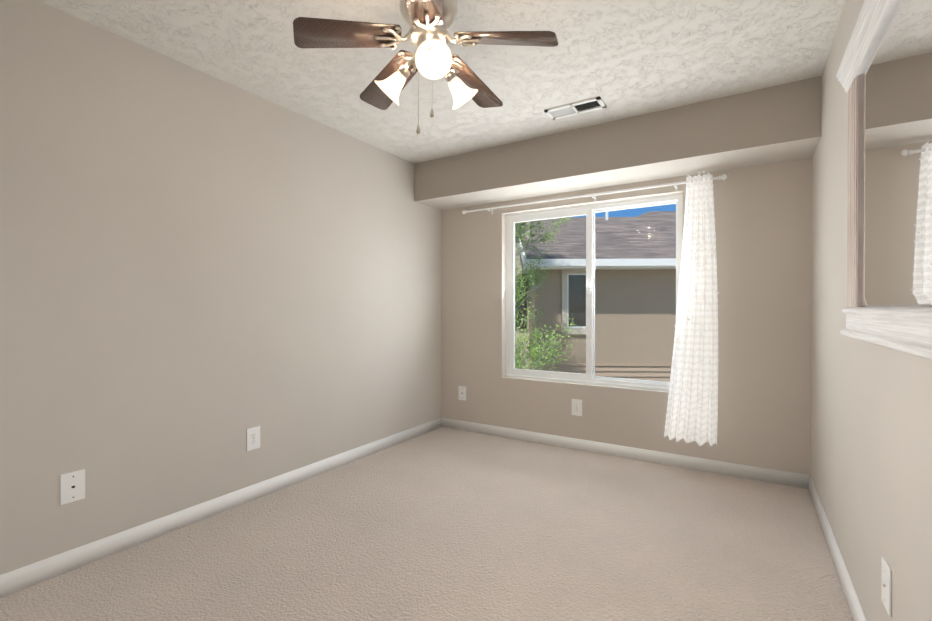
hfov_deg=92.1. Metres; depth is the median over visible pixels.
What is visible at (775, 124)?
soffit
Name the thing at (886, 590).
outlet cover
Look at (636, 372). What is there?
siding
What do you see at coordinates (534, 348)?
tree
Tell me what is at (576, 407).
duplex electrical outlet
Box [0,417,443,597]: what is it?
baseboard
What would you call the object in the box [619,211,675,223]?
shingles
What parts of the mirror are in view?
frame, cornice, glass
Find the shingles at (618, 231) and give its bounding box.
[520,217,675,258]
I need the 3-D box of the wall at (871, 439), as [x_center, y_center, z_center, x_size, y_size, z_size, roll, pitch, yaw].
[1.058,-0.075,0.882,0.160,2.440,4.880,0,0,32]
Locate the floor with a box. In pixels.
[0,427,852,620]
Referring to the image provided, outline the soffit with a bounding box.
[414,76,821,209]
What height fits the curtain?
1.876 m
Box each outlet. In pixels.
[60,469,84,504]
[247,426,259,450]
[458,386,465,400]
[572,399,581,415]
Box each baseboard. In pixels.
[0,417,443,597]
[444,418,803,487]
[804,474,866,620]
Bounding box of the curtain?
[462,171,726,445]
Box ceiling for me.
[38,0,845,163]
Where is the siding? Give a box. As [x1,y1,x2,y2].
[535,363,671,381]
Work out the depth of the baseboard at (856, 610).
1.97 m
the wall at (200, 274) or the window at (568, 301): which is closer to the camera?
the wall at (200, 274)
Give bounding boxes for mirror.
[836,0,931,359]
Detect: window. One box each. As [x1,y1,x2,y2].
[506,193,682,390]
[567,274,585,327]
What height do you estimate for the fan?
0.613 m
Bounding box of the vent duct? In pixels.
[575,101,600,110]
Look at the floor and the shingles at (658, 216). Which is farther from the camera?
the shingles at (658, 216)
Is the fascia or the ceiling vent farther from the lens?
the fascia
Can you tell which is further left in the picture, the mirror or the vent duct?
the vent duct
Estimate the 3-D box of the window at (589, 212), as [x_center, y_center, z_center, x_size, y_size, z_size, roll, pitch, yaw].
[1.003,-0.133,3.735,1.466,1.470,0.077,0,0,32]
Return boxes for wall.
[0,0,440,574]
[441,158,811,474]
[515,221,675,369]
[811,0,931,620]
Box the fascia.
[518,211,675,269]
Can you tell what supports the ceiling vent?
in the ceiling
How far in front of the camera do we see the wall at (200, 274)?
2.34 m
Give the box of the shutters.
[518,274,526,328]
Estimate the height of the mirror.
0.952 m
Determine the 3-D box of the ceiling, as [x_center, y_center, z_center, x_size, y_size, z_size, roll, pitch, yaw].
[-0.229,-1.359,1.679,3.193,0.120,4.880,0,0,32]
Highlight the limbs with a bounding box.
[515,218,571,369]
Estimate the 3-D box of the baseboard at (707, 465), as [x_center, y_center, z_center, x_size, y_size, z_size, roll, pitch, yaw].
[0.977,1.089,3.617,2.820,0.086,0.014,0,0,32]
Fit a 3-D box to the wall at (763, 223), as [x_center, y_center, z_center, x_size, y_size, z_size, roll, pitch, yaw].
[1.020,-0.088,3.687,2.873,2.440,0.160,0,0,32]
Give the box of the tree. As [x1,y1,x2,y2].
[515,217,578,370]
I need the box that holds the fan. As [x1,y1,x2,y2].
[293,0,557,134]
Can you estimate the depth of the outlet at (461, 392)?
4.25 m
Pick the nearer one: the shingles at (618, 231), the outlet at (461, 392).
the outlet at (461, 392)
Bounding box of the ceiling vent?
[544,96,605,119]
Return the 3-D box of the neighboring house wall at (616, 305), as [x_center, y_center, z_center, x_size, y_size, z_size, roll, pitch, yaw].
[4.364,1.284,14.272,20.000,7.600,9.050,0,0,2]
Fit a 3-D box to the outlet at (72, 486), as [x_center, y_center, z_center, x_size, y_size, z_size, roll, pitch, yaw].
[-1.734,0.778,1.984,0.007,0.132,0.086,0,0,32]
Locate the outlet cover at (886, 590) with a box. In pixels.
[881,557,891,616]
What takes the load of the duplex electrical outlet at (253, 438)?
attached to the wall at (200, 274)
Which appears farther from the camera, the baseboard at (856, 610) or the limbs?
the limbs

